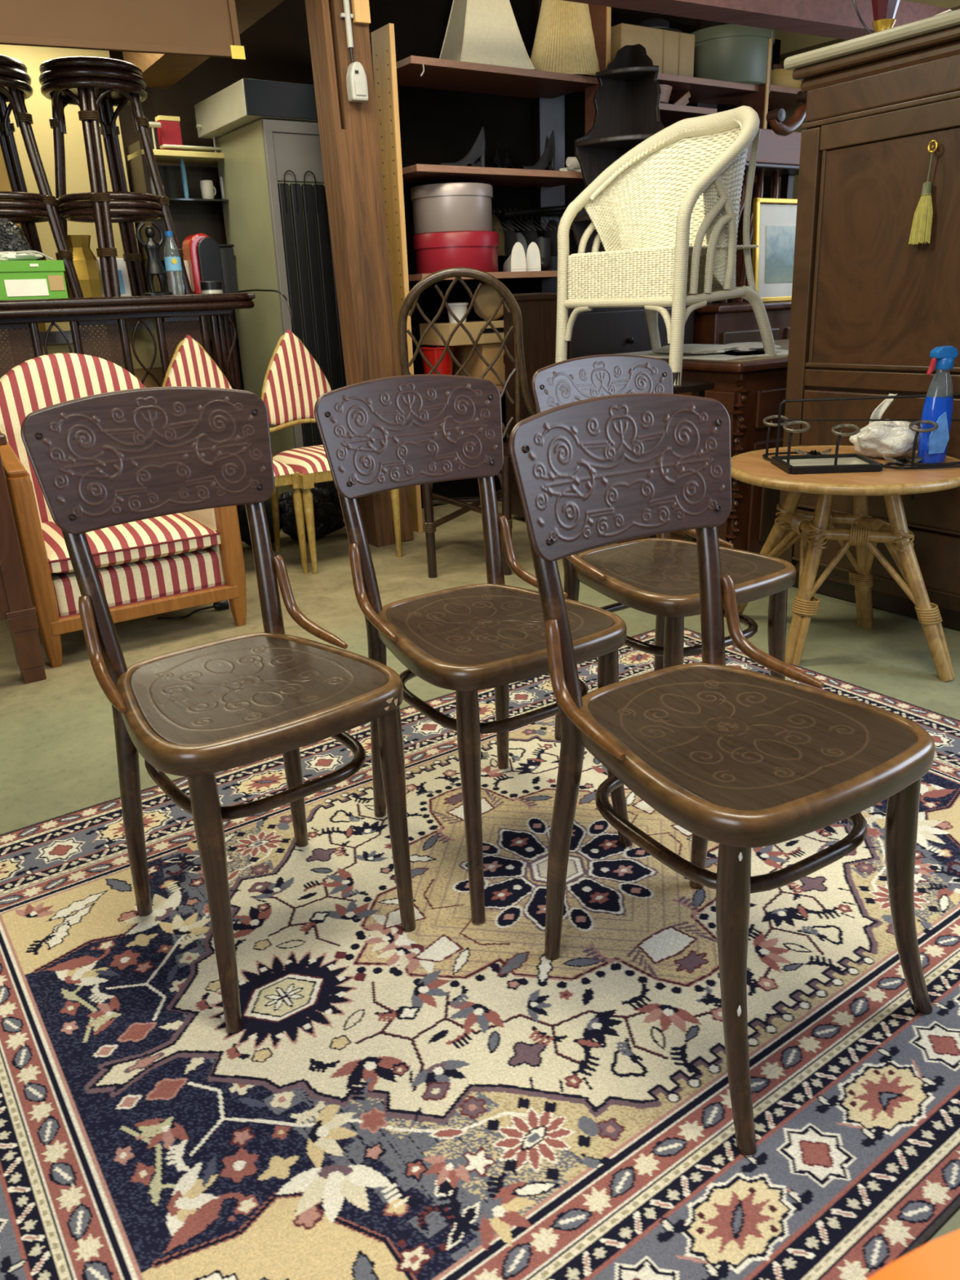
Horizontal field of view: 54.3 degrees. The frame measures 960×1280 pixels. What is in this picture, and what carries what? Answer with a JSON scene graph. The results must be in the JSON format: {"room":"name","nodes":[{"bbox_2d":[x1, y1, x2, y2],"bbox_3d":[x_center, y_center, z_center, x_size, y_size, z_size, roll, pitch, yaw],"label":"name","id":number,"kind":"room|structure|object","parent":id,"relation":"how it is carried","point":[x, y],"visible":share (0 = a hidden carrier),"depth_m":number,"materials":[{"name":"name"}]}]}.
{"room":"secondhand furniture shop","nodes":[
{"label":"secondhand furniture shop","id":0,"kind":"room"},
{"bbox_2d":[108,0,314,390],"bbox_3d":[-1.480,-2.099,5.132,10.000,2.600,0.122,-15,24,-31],"label":"wall","id":1,"kind":"structure","parent":0,"point":[277,46],"depth_m":4.90,"materials":[{"name":"paint"}]},
{"bbox_2d":[0,44,138,378],"bbox_3d":[-2.523,-1.764,4.332,1.850,2.600,0.061,-15,24,-31],"label":"wall","id":2,"kind":"structure","parent":1,"relation":"attached to","point":[37,105],"depth_m":4.46,"materials":[{"name":"paint"}]},
{"bbox_2d":[122,0,284,88],"bbox_3d":[-0.593,-2.584,3.354,0.200,0.559,3.149,-19,26,-38],"label":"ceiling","id":3,"kind":"structure","parent":1,"relation":"attached to","point":[159,70],"depth_m":4.29,"materials":[{"name":"brown wood"}]},
{"bbox_2d":[770,0,959,204],"bbox_3d":[2.591,-2.350,5.403,0.120,2.600,3.900,-15,24,-31],"label":"wall","id":4,"kind":"structure","parent":1,"relation":"attached to","point":[792,43],"depth_m":5.74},
{"bbox_2d":[562,0,954,39],"bbox_3d":[1.739,-2.969,4.450,4.003,0.220,0.180,-15,24,-31],"label":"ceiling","id":5,"kind":"structure","parent":4,"relation":"attached to","point":[835,19],"depth_m":4.19,"materials":[{"name":"wood"}]},
{"bbox_2d":[0,494,959,1244],"bbox_3d":[0.484,0.082,2.933,10.000,0.100,7.400,-15,24,-31],"label":"floor","id":6,"kind":"structure","parent":0,"point":[58,753],"depth_m":2.98,"materials":[{"name":"concrete"}]},
{"bbox_2d":[0,431,46,684],"bbox_3d":[-1.647,-0.154,2.572,0.760,0.740,0.100,-15,24,-31],"label":"furniture leg","id":7,"kind":"object","parent":6,"relation":"on","point":[17,608],"visible":1,"depth_m":2.75,"materials":[{"name":"wood"}]},
{"bbox_2d":[0,146,46,366],"bbox_3d":[-2.094,-1.456,4.320,0.160,2.000,0.025,-15,24,-31],"label":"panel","id":8,"kind":"object","parent":6,"relation":"on","point":[5,185],"visible":0.08,"depth_m":4.12,"materials":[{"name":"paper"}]},
{"bbox_2d":[21,329,93,359],"bbox_3d":[-1.798,-0.861,4.162,0.260,0.975,0.165,-15,24,-31],"label":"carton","id":9,"kind":"object","parent":6,"relation":"on","point":[60,345],"visible":0.15,"depth_m":3.94,"materials":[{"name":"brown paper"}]},
{"bbox_2d":[0,352,246,667],"bbox_3d":[-1.285,-0.498,3.218,0.682,0.918,0.698,-15,24,-31],"label":"striped armchair","id":10,"kind":"object","parent":6,"relation":"on","point":[166,563],"visible":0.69,"depth_m":3.11,"materials":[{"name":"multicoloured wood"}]},
{"bbox_2d":[40,512,220,573],"bbox_3d":[-1.253,-0.366,3.224,0.544,0.111,0.550,-15,24,-31],"label":"seat cushion","id":11,"kind":"object","parent":10,"relation":"on","point":[180,537],"depth_m":3.07,"materials":[{"name":"fabric"}]},
{"bbox_2d":[0,292,255,542],"bbox_3d":[-2.007,-0.851,3.973,2.176,1.101,0.691,-15,24,-31],"label":"bar","id":12,"kind":"object","parent":6,"relation":"on","point":[95,312],"visible":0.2,"depth_m":3.86,"materials":[{"name":"wood"}]},
{"bbox_2d":[0,260,68,300],"bbox_3d":[-1.777,-1.402,3.654,0.280,0.142,0.153,-15,24,-31],"label":"shoe box","id":13,"kind":"object","parent":12,"relation":"on","point":[19,279],"visible":0.92,"depth_m":3.60,"materials":[{"name":"cardboard"}]},
{"bbox_2d":[0,217,37,260],"bbox_3d":[-1.921,-1.523,3.750,0.287,0.313,0.193,-15,24,-31],"label":"bag","id":14,"kind":"object","parent":13,"relation":"on","point":[12,238],"visible":0.26,"depth_m":3.69,"materials":[{"name":"black"}]},
{"bbox_2d":[0,250,53,261],"bbox_3d":[-1.824,-1.488,3.630,0.298,0.038,0.130,-15,24,-31],"label":"bundle","id":15,"kind":"object","parent":13,"relation":"on","point":[23,255],"visible":0.8,"depth_m":3.61,"materials":[{"name":"grey plastic"}]},
{"bbox_2d":[0,54,84,297],"bbox_3d":[-1.954,-1.829,3.772,0.433,0.877,0.433,-20,26,-39],"label":"bar stool","id":16,"kind":"object","parent":12,"relation":"on","point":[26,209],"visible":0.91,"depth_m":3.75,"materials":[{"name":"wood"}]},
{"bbox_2d":[67,235,103,297],"bbox_3d":[-1.742,-1.629,4.095,0.159,0.260,0.097,-15,24,-31],"label":"vase","id":17,"kind":"object","parent":12,"relation":"on","point":[86,266],"visible":0.59,"depth_m":4.07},
{"bbox_2d":[97,257,131,297],"bbox_3d":[-1.700,-1.618,4.192,0.240,0.170,0.036,-15,24,-31],"label":"framed print","id":18,"kind":"object","parent":12,"relation":"on","point":[125,290],"visible":0.27,"depth_m":4.24,"materials":[{"name":"paper"}]},
{"bbox_2d":[38,56,192,297],"bbox_3d":[-1.552,-1.899,3.922,0.433,0.877,0.433,13,25,35],"label":"bar stool","id":19,"kind":"object","parent":12,"relation":"on","point":[96,85],"visible":0.95,"depth_m":3.79,"materials":[{"name":"wood"}]},
{"bbox_2d":[135,222,173,295],"bbox_3d":[-1.379,-1.608,3.954,0.124,0.293,0.087,-15,24,-31],"label":"figurine","id":20,"kind":"object","parent":12,"relation":"on","point":[154,266],"visible":0.97,"depth_m":3.94,"materials":[{"name":"metal"}]},
{"bbox_2d":[164,231,185,294],"bbox_3d":[-1.312,-1.608,4.002,0.067,0.256,0.068,-15,24,-31],"label":"water bottle","id":21,"kind":"object","parent":12,"relation":"on","point":[171,254],"visible":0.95,"depth_m":3.98,"materials":[{"name":"plastic"}]},
{"bbox_2d":[200,280,222,293],"bbox_3d":[-1.181,-1.548,4.117,0.096,0.055,0.096,-15,24,-31],"label":"round tin","id":22,"kind":"object","parent":12,"relation":"on","point":[210,286],"visible":0.85,"depth_m":4.08,"materials":[{"name":"metal"}]},
{"bbox_2d":[182,233,296,335],"bbox_3d":[-1.080,-1.478,4.226,0.585,0.680,0.213,17,27,41],"label":"coffee machine","id":23,"kind":"object","parent":12,"relation":"on","point":[207,260],"visible":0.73,"depth_m":4.23,"materials":[{"name":"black plastic"}]},
{"bbox_2d":[106,318,169,387],"bbox_3d":[-1.520,-0.968,4.328,0.220,1.040,0.160,-15,24,-31],"label":"carton","id":24,"kind":"object","parent":6,"relation":"on","point":[144,344],"visible":0.16,"depth_m":4.15,"materials":[{"name":"cardboard"}]},
{"bbox_2d":[125,140,238,359],"bbox_3d":[-1.419,-1.624,4.997,0.570,1.800,0.245,-15,24,-31],"label":"wall shelf","id":25,"kind":"object","parent":6,"relation":"on","point":[193,215],"visible":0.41,"depth_m":4.81,"materials":[{"name":"brown wood"}]},
{"bbox_2d":[148,176,164,194],"bbox_3d":[-1.595,-2.225,4.608,0.060,0.100,0.055,0,20,5],"label":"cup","id":26,"kind":"object","parent":25,"relation":"on","point":[152,188],"visible":0.12,"depth_m":4.59,"materials":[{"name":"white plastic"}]},
{"bbox_2d":[155,115,183,151],"bbox_3d":[-1.528,-2.485,4.608,0.104,0.160,0.064,-15,24,-31],"label":"tin","id":27,"kind":"object","parent":25,"relation":"on","point":[170,132],"visible":0.72,"depth_m":4.58,"materials":[{"name":"metal"}]},
{"bbox_2d":[180,158,188,198],"bbox_3d":[-1.475,-2.300,4.670,0.024,0.190,0.024,-15,24,-31],"label":"bottle","id":28,"kind":"object","parent":25,"relation":"on","point":[183,170],"visible":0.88,"depth_m":4.66,"materials":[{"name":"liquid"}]},
{"bbox_2d":[148,121,221,152],"bbox_3d":[-1.470,-2.469,4.591,0.421,0.138,0.060,-15,24,-31],"label":"rack","id":29,"kind":"object","parent":25,"relation":"on","point":[152,124],"visible":0.74,"depth_m":4.59,"materials":[{"name":"metal"}]},
{"bbox_2d":[160,144,221,151],"bbox_3d":[-1.427,-2.436,4.633,0.300,0.012,0.060,-15,24,-31],"label":"tray","id":30,"kind":"object","parent":29,"relation":"on","point":[215,148],"depth_m":4.62,"materials":[{"name":"metal"}]},
{"bbox_2d":[200,180,216,199],"bbox_3d":[-1.382,-2.278,4.745,0.067,0.090,0.066,2,21,10],"label":"cup","id":31,"kind":"object","parent":25,"relation":"on","point":[206,187],"visible":0.88,"depth_m":4.72,"materials":[{"name":"white ceramic"}]},
{"bbox_2d":[156,600,230,619],"bbox_3d":[-1.042,-0.111,3.404,0.259,0.040,0.051,-13,23,-28],"label":"plug","id":32,"kind":"object","parent":6,"relation":"on","point":[221,605],"visible":0.88,"depth_m":3.43,"materials":[{"name":"black plastic"}]},
{"bbox_2d":[161,334,307,573],"bbox_3d":[-1.042,-0.741,3.807,0.445,0.947,0.529,-15,24,-31],"label":"chair","id":33,"kind":"object","parent":6,"relation":"on","point":[190,364],"visible":0.26,"depth_m":3.82,"materials":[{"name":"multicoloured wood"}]},
{"bbox_2d":[238,497,281,546],"bbox_3d":[-1.008,-0.538,4.267,0.216,0.241,0.128,-15,24,-31],"label":"bag","id":34,"kind":"object","parent":6,"relation":"on","point":[243,522],"visible":0.18,"depth_m":4.23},
{"bbox_2d":[194,78,359,506],"bbox_3d":[-0.873,-1.712,4.909,0.760,1.988,0.700,-15,24,-31],"label":"tall cabinet","id":35,"kind":"object","parent":6,"relation":"on","point":[267,132],"visible":0.47,"depth_m":4.51,"materials":[{"name":"grey metal"}]},
{"bbox_2d":[278,484,345,541],"bbox_3d":[-0.783,-0.600,4.392,0.392,0.254,0.180,-15,24,-31],"label":"bag","id":36,"kind":"object","parent":6,"relation":"on","point":[327,511],"visible":0.57,"depth_m":4.34,"materials":[{"name":"black"}]},
{"bbox_2d":[261,329,401,574],"bbox_3d":[-0.668,-0.825,3.995,0.445,0.947,0.529,-15,24,-31],"label":"chair","id":37,"kind":"object","parent":6,"relation":"on","point":[294,381],"visible":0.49,"depth_m":4.01,"materials":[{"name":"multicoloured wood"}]},
{"bbox_2d":[305,0,413,546],"bbox_3d":[-0.497,-1.697,3.853,0.190,2.660,0.164,-17,25,-30],"label":"timber post","id":38,"kind":"object","parent":6,"relation":"on","point":[348,135],"visible":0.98,"depth_m":3.79,"materials":[{"name":"brown wood"}]},
{"bbox_2d":[340,0,354,63],"bbox_3d":[-0.512,-2.533,3.462,0.050,0.700,0.026,-17,25,-30],"label":"cable conduit","id":39,"kind":"object","parent":38,"relation":"attached to","point":[347,15],"visible":1,"depth_m":3.54,"materials":[{"name":"grey plastic"}]},
{"bbox_2d":[346,62,368,102],"bbox_3d":[-0.474,-2.147,3.603,0.072,0.131,0.055,-17,25,-30],"label":"wall socket","id":40,"kind":"object","parent":38,"relation":"attached to","point":[356,77],"visible":1,"depth_m":3.59,"materials":[{"name":"grey plastic"}]},
{"bbox_2d":[397,266,537,577],"bbox_3d":[-0.017,-0.863,3.734,0.554,1.151,0.531,-2,20,0],"label":"lattice chair","id":41,"kind":"object","parent":6,"relation":"on","point":[522,388],"visible":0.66,"depth_m":3.45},
{"bbox_2d":[0,627,959,1279],"bbox_3d":[0.150,0.447,1.822,2.427,0.007,1.687,-16,24,-33],"label":"rug","id":42,"kind":"object","parent":6,"relation":"on","point":[446,1098],"visible":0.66,"depth_m":1.40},
{"bbox_2d":[20,386,415,1033],"bbox_3d":[-0.409,0.065,1.577,0.425,0.926,0.519,-17,25,-35],"label":"bentwood chair","id":43,"kind":"object","parent":42,"relation":"on","point":[197,713],"visible":1,"depth_m":1.56,"materials":[{"name":"brown wood"}]},
{"bbox_2d":[314,374,632,924],"bbox_3d":[0.003,-0.032,1.822,0.425,0.911,0.536,-15,24,-31],"label":"bentwood chair","id":44,"kind":"object","parent":42,"relation":"on","point":[392,433],"visible":0.96,"depth_m":1.82,"materials":[{"name":"brown wood"}]},
{"bbox_2d":[531,354,796,740],"bbox_3d":[0.422,-0.168,2.141,0.425,0.914,0.524,-15,24,-31],"label":"bentwood chair","id":45,"kind":"object","parent":42,"relation":"on","point":[659,576],"visible":0.62,"depth_m":2.10,"materials":[{"name":"brown wood"}]},
{"bbox_2d":[508,392,935,1155],"bbox_3d":[0.359,0.126,1.362,0.446,0.908,0.535,-14,23,-30],"label":"bentwood chair","id":46,"kind":"object","parent":42,"relation":"on","point":[740,759],"visible":1,"depth_m":1.34,"materials":[{"name":"brown wood"}]},
{"bbox_2d":[368,0,802,533],"bbox_3d":[0.716,-2.117,4.960,2.940,2.600,0.490,-15,24,-31],"label":"shelving","id":47,"kind":"object","parent":6,"relation":"on","point":[431,110],"visible":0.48,"depth_m":4.51,"materials":[{"name":"brown wood"}]},
{"bbox_2d":[420,346,454,374],"bbox_3d":[-0.206,-1.335,4.585,0.169,0.193,0.169,-15,24,-31],"label":"bucket","id":48,"kind":"object","parent":47,"relation":"on","point":[433,353],"visible":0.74,"depth_m":4.52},
{"bbox_2d":[413,231,498,274],"bbox_3d":[-0.111,-1.841,4.467,0.406,0.175,0.406,-15,24,-31],"label":"box","id":49,"kind":"object","parent":47,"relation":"on","point":[477,250],"visible":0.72,"depth_m":4.31,"materials":[{"name":"cardboard"}]},
{"bbox_2d":[410,182,493,235],"bbox_3d":[-0.130,-2.014,4.394,0.385,0.200,0.385,-15,24,-31],"label":"box","id":50,"kind":"object","parent":49,"relation":"on","point":[442,207],"visible":0.86,"depth_m":4.25,"materials":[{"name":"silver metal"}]},
{"bbox_2d":[438,126,485,167],"bbox_3d":[-0.083,-2.262,4.304,0.278,0.196,0.066,-19,26,-39],"label":"shoe","id":51,"kind":"object","parent":47,"relation":"on","point":[477,150],"visible":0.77,"depth_m":4.34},
{"bbox_2d":[453,342,505,384],"bbox_3d":[0.081,-1.423,4.784,0.340,0.200,0.284,-15,24,-31],"label":"carton","id":52,"kind":"object","parent":47,"relation":"on","point":[475,367],"visible":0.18,"depth_m":4.64,"materials":[{"name":"cardboard"}]},
{"bbox_2d":[419,319,503,346],"bbox_3d":[-0.012,-1.532,4.654,0.500,0.100,0.284,-15,24,-31],"label":"wooden crate","id":53,"kind":"object","parent":52,"relation":"on","point":[460,337],"visible":0.52,"depth_m":4.51,"materials":[{"name":"wood"}]},
{"bbox_2d":[447,302,468,323],"bbox_3d":[-0.109,-1.580,4.519,0.110,0.092,0.108,-15,24,-31],"label":"cup","id":54,"kind":"object","parent":53,"relation":"on","point":[459,309],"visible":0.79,"depth_m":4.48,"materials":[{"name":"ceramic"}]},
{"bbox_2d":[473,283,503,320],"bbox_3d":[0.045,-1.678,4.640,0.206,0.181,0.143,-15,24,-31],"label":"kraft bag","id":55,"kind":"object","parent":53,"relation":"on","point":[487,299],"visible":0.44,"depth_m":4.58,"materials":[{"name":"paper"}]},
{"bbox_2d":[439,0,534,69],"bbox_3d":[0.002,-2.789,4.229,0.363,0.423,0.363,-10,22,-21],"label":"lampshade","id":56,"kind":"object","parent":47,"relation":"on","point":[486,32],"visible":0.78,"depth_m":4.14,"materials":[{"name":"fabric"}]},
{"bbox_2d":[489,142,502,168],"bbox_3d":[0.076,-2.288,4.423,0.066,0.153,0.256,0,20,5],"label":"shoe","id":57,"kind":"object","parent":47,"relation":"on","point":[496,162],"visible":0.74,"depth_m":4.48,"materials":[{"name":"black"}]},
{"bbox_2d":[502,143,514,168],"bbox_3d":[0.133,-2.317,4.493,0.066,0.153,0.256,-2,20,-1],"label":"shoe","id":58,"kind":"object","parent":47,"relation":"on","point":[507,163],"visible":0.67,"depth_m":4.55,"materials":[{"name":"black"}]},
{"bbox_2d":[502,242,525,271],"bbox_3d":[0.170,-1.876,4.596,0.099,0.131,0.253,-4,20,-5],"label":"shoe","id":59,"kind":"object","parent":47,"relation":"on","point":[516,262],"visible":0.94,"depth_m":4.49,"materials":[{"name":"white plastic"}]},
{"bbox_2d":[491,204,573,231],"bbox_3d":[0.243,-2.139,4.732,0.751,0.136,0.125,-15,24,-31],"label":"rail","id":60,"kind":"object","parent":47,"relation":"attached to","point":[557,211],"visible":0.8,"depth_m":4.72,"materials":[{"name":"metal"}]},
{"bbox_2d":[492,214,505,256],"bbox_3d":[0.063,-2.020,4.677,0.132,0.190,0.150,-15,24,-31],"label":"garment","id":61,"kind":"object","parent":60,"relation":"hanging from","point":[496,224],"visible":0.41,"depth_m":4.63,"materials":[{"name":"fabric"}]},
{"bbox_2d":[497,219,516,257],"bbox_3d":[0.137,-2.030,4.727,0.077,0.170,0.150,-15,24,-31],"label":"garment","id":62,"kind":"object","parent":60,"relation":"hanging from","point":[510,239],"visible":0.59,"depth_m":4.68,"materials":[{"name":"black fabric"}]},
{"bbox_2d":[508,232,527,257],"bbox_3d":[0.196,-2.018,4.773,0.066,0.110,0.150,-15,24,-31],"label":"garment","id":63,"kind":"object","parent":60,"relation":"hanging from","point":[520,237],"visible":0.47,"depth_m":4.72,"materials":[{"name":"grey fabric"}]},
{"bbox_2d":[521,219,537,256],"bbox_3d":[0.252,-2.061,4.799,0.066,0.170,0.150,-15,24,-31],"label":"garment","id":64,"kind":"object","parent":60,"relation":"hanging from","point":[531,236],"visible":0.58,"depth_m":4.75,"materials":[{"name":"black fabric"}]},
{"bbox_2d":[542,219,558,256],"bbox_3d":[0.377,-2.095,4.877,0.088,0.170,0.150,-15,24,-31],"label":"garment","id":65,"kind":"object","parent":60,"relation":"hanging from","point":[549,233],"visible":0.47,"depth_m":4.83,"materials":[{"name":"black fabric"}]},
{"bbox_2d":[525,242,541,271],"bbox_3d":[0.253,-1.898,4.648,0.099,0.131,0.253,-3,20,-1],"label":"shoe","id":66,"kind":"object","parent":47,"relation":"on","point":[532,256],"visible":0.69,"depth_m":4.53,"materials":[{"name":"white plastic"}]},
{"bbox_2d":[520,129,555,170],"bbox_3d":[0.280,-2.366,4.530,0.066,0.209,0.289,12,25,34],"label":"shoe","id":67,"kind":"object","parent":47,"relation":"on","point":[548,157],"visible":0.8,"depth_m":4.58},
{"bbox_2d":[536,237,552,271],"bbox_3d":[0.319,-1.964,4.776,0.100,0.160,0.202,0,20,5],"label":"boot","id":68,"kind":"object","parent":47,"relation":"on","point":[544,245],"visible":0.59,"depth_m":4.75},
{"bbox_2d":[543,136,553,170],"bbox_3d":[0.331,-2.390,4.610,0.066,0.196,0.256,0,20,5],"label":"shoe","id":69,"kind":"object","parent":47,"relation":"on","point":[549,167],"visible":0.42,"depth_m":4.67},
{"bbox_2d":[530,0,599,75],"bbox_3d":[0.402,-2.875,4.442,0.399,0.406,0.399,-15,24,-31],"label":"lampshade","id":70,"kind":"object","parent":47,"relation":"on","point":[564,41],"visible":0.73,"depth_m":4.33,"materials":[{"name":"fabric"}]},
{"bbox_2d":[559,156,581,171],"bbox_3d":[0.476,-2.328,4.594,0.224,0.079,0.111,-15,24,-31],"label":"bundle","id":71,"kind":"object","parent":47,"relation":"on","point":[573,165],"visible":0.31,"depth_m":4.56,"materials":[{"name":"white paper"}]},
{"bbox_2d":[610,22,694,76],"bbox_3d":[0.820,-2.958,4.762,0.500,0.210,0.266,-15,24,-31],"label":"box","id":72,"kind":"object","parent":47,"relation":"on","point":[673,51],"visible":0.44,"depth_m":4.67,"materials":[{"name":"cardboard"}]},
{"bbox_2d":[637,17,683,32],"bbox_3d":[0.885,-3.121,4.782,0.304,0.075,0.304,-15,24,-31],"label":"hat","id":73,"kind":"object","parent":72,"relation":"on","point":[656,23],"visible":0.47,"depth_m":4.71,"materials":[{"name":"black fabric"}]},
{"bbox_2d":[659,84,672,103],"bbox_3d":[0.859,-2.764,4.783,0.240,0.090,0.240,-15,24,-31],"label":"cup","id":74,"kind":"object","parent":47,"relation":"on","point":[665,90],"visible":0.13,"depth_m":4.71,"materials":[{"name":"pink ceramic"}]},
{"bbox_2d":[671,90,690,105],"bbox_3d":[1.041,-2.819,4.914,0.175,0.114,0.050,-15,24,-31],"label":"clamp","id":75,"kind":"object","parent":47,"relation":"on","point":[683,100],"visible":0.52,"depth_m":4.90,"materials":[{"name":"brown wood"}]},
{"bbox_2d":[690,23,775,86],"bbox_3d":[1.336,-3.105,5.035,0.468,0.260,0.468,-15,24,-31],"label":"box","id":76,"kind":"object","parent":47,"relation":"on","point":[731,52],"visible":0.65,"depth_m":4.85,"materials":[{"name":"cardboard"}]},
{"bbox_2d":[770,68,801,88],"bbox_3d":[1.647,-3.139,5.297,0.343,0.100,0.343,-15,24,-31],"label":"box","id":77,"kind":"object","parent":47,"relation":"on","point":[779,77],"visible":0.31,"depth_m":5.15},
{"bbox_2d":[771,63,784,70],"bbox_3d":[1.671,-3.211,5.290,0.325,0.049,0.240,-15,24,-31],"label":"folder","id":78,"kind":"object","parent":77,"relation":"on","point":[774,66],"visible":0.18,"depth_m":5.13,"materials":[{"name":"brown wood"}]},
{"bbox_2d":[502,292,694,517],"bbox_3d":[0.584,-1.137,4.510,0.820,1.025,0.490,-15,24,-31],"label":"chest","id":79,"kind":"object","parent":6,"relation":"on","point":[598,331],"visible":0.15,"depth_m":4.18,"materials":[{"name":"brown wood"}]},
{"bbox_2d":[571,44,665,253],"bbox_3d":[0.686,-2.194,4.332,0.383,1.070,0.374,-15,24,-31],"label":"corner whatnot","id":80,"kind":"object","parent":79,"relation":"on","point":[627,98],"visible":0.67,"depth_m":4.38,"materials":[{"name":"wood"}]},
{"bbox_2d":[643,379,714,542],"bbox_3d":[0.543,-0.644,3.685,0.280,0.734,0.700,-15,24,-31],"label":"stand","id":81,"kind":"object","parent":6,"relation":"on","point":[698,388],"visible":0.16,"depth_m":3.34,"materials":[{"name":"brown wood"}]},
{"bbox_2d":[555,105,777,385],"bbox_3d":[0.702,-1.471,3.509,0.564,0.927,0.681,-15,24,-31],"label":"wicker armchair","id":82,"kind":"object","parent":81,"relation":"on","point":[664,215],"visible":1,"depth_m":3.49,"materials":[{"name":"beige wicker"}]},
{"bbox_2d":[612,338,789,553],"bbox_3d":[1.239,-0.860,4.105,1.300,0.801,0.830,-15,24,-31],"label":"sideboard","id":83,"kind":"object","parent":6,"relation":"on","point":[751,390],"visible":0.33,"depth_m":3.51,"materials":[{"name":"brown wood"}]},
{"bbox_2d":[617,343,780,360],"bbox_3d":[0.847,-1.152,3.717,0.360,0.042,0.580,-18,25,-36],"label":"paper sheet","id":84,"kind":"object","parent":83,"relation":"on","point":[691,351],"visible":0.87,"depth_m":3.61,"materials":[{"name":"paper"}]},
{"bbox_2d":[719,342,788,356],"bbox_3d":[1.063,-1.160,3.716,0.300,0.042,0.420,-6,21,-10],"label":"paper sheet","id":85,"kind":"object","parent":83,"relation":"on","point":[745,347],"visible":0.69,"depth_m":3.63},
{"bbox_2d":[766,90,806,136],"bbox_3d":[1.446,-1.881,4.222,0.663,1.016,0.212,-15,24,-31],"label":"chair","id":86,"kind":"object","parent":83,"relation":"on","point":[775,117],"visible":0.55,"depth_m":3.90,"materials":[{"name":"brown wood"}]},
{"bbox_2d":[693,301,791,344],"bbox_3d":[1.407,-1.264,4.937,1.000,0.970,0.460,-15,24,-31],"label":"wooden box","id":87,"kind":"object","parent":6,"relation":"on","point":[722,323],"visible":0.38,"depth_m":4.49,"materials":[{"name":"brown wood"}]},
{"bbox_2d":[751,197,797,302],"bbox_3d":[1.472,-1.917,4.612,0.360,0.472,0.054,-15,24,-31],"label":"framed picture","id":88,"kind":"object","parent":87,"relation":"on","point":[774,226],"visible":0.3,"depth_m":4.59,"materials":[{"name":"gold metal"}]},
{"bbox_2d":[764,225,795,283],"bbox_3d":[1.483,-1.904,4.620,0.215,0.260,0.004,-15,20,-31],"label":"painting","id":89,"kind":"object","parent":88,"relation":"attached to","point":[780,240],"depth_m":4.61},
{"bbox_2d":[706,128,801,302],"bbox_3d":[1.431,-1.745,5.080,0.840,1.780,0.285,-15,24,-31],"label":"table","id":90,"kind":"object","parent":6,"relation":"on","point":[778,156],"visible":0.24,"depth_m":4.77,"materials":[{"name":"brown wood"}]},
{"bbox_2d":[730,445,959,681],"bbox_3d":[1.071,-0.248,2.820,0.682,0.570,0.682,4,21,16],"label":"table","id":91,"kind":"object","parent":6,"relation":"on","point":[865,532],"visible":0.89,"depth_m":2.68,"materials":[{"name":"brown wood"}]},
{"bbox_2d":[761,393,959,474],"bbox_3d":[1.127,-0.610,2.698,0.558,0.192,0.313,-2,20,1],"label":"holder","id":92,"kind":"object","parent":91,"relation":"on","point":[811,462],"visible":1,"depth_m":2.69,"materials":[{"name":"metal"}]},
{"bbox_2d":[782,457,868,466],"bbox_3d":[0.988,-0.501,2.680,0.234,0.010,0.166,-2,20,1],"label":"mirror","id":93,"kind":"object","parent":92,"relation":"attached to","point":[792,461],"depth_m":2.69,"materials":[{"name":"glass"}]},
{"bbox_2d":[848,393,919,457],"bbox_3d":[1.203,-0.625,2.746,0.217,0.183,0.150,6,22,20],"label":"plastic bag","id":94,"kind":"object","parent":91,"relation":"on","point":[892,439],"visible":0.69,"depth_m":2.72,"materials":[{"name":"white"}]},
{"bbox_2d":[882,420,959,469],"bbox_3d":[1.248,-0.551,2.623,0.234,0.121,0.145,0,20,6],"label":"holder","id":95,"kind":"object","parent":91,"relation":"on","point":[902,461],"visible":1,"depth_m":2.62,"materials":[{"name":"metal"}]},
{"bbox_2d":[916,345,958,463],"bbox_3d":[1.295,-0.664,2.646,0.094,0.320,0.066,-7,21,-13],"label":"spray bottle","id":96,"kind":"object","parent":91,"relation":"on","point":[938,406],"visible":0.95,"depth_m":2.63,"materials":[{"name":"blue plastic"}]},
{"bbox_2d":[777,8,959,629],"bbox_3d":[1.576,-0.919,2.881,0.600,1.718,1.220,-16,24,-31],"label":"wardrobe","id":97,"kind":"object","parent":6,"relation":"on","point":[870,306],"visible":0.66,"depth_m":2.88,"materials":[{"name":"brown wood"}]},
{"bbox_2d":[853,0,900,34],"bbox_3d":[1.203,-1.984,2.845,0.182,0.360,0.115,11,24,32],"label":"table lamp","id":98,"kind":"object","parent":97,"relation":"on","point":[884,11],"visible":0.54,"depth_m":2.84,"materials":[{"name":"gold metal"}]},
{"bbox_2d":[908,139,937,244],"bbox_3d":[1.281,-1.285,2.693,0.058,0.270,0.054,9,23,27],"label":"tassel","id":99,"kind":"object","parent":97,"relation":"hanging from","point":[921,229],"visible":1,"depth_m":2.70,"materials":[{"name":"fabric"}]},
{"bbox_2d":[866,1229,959,1279],"bbox_3d":[0.361,0.624,0.304,0.420,0.714,0.445,-2,20,0],"label":"chair","id":100,"kind":"object","parent":6,"relation":"on","point":[939,1259],"visible":1,"depth_m":0.36,"materials":[{"name":"plastic"}]},
{"bbox_2d":[611,7,728,26],"bbox_3d":[0.386,-2.495,1.984,10.000,0.105,7.410,-15,24,-31],"label":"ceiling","id":101,"kind":"structure","parent":0,"point":[686,20],"depth_m":5.84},
{"bbox_2d":[0,0,245,59],"bbox_3d":[-1.762,-2.348,3.092,1.980,0.714,0.033,-15,24,-31],"label":"board","id":102,"kind":"object","parent":101,"relation":"hanging from","point":[198,28],"visible":1,"depth_m":3.45,"materials":[{"name":"wood"}]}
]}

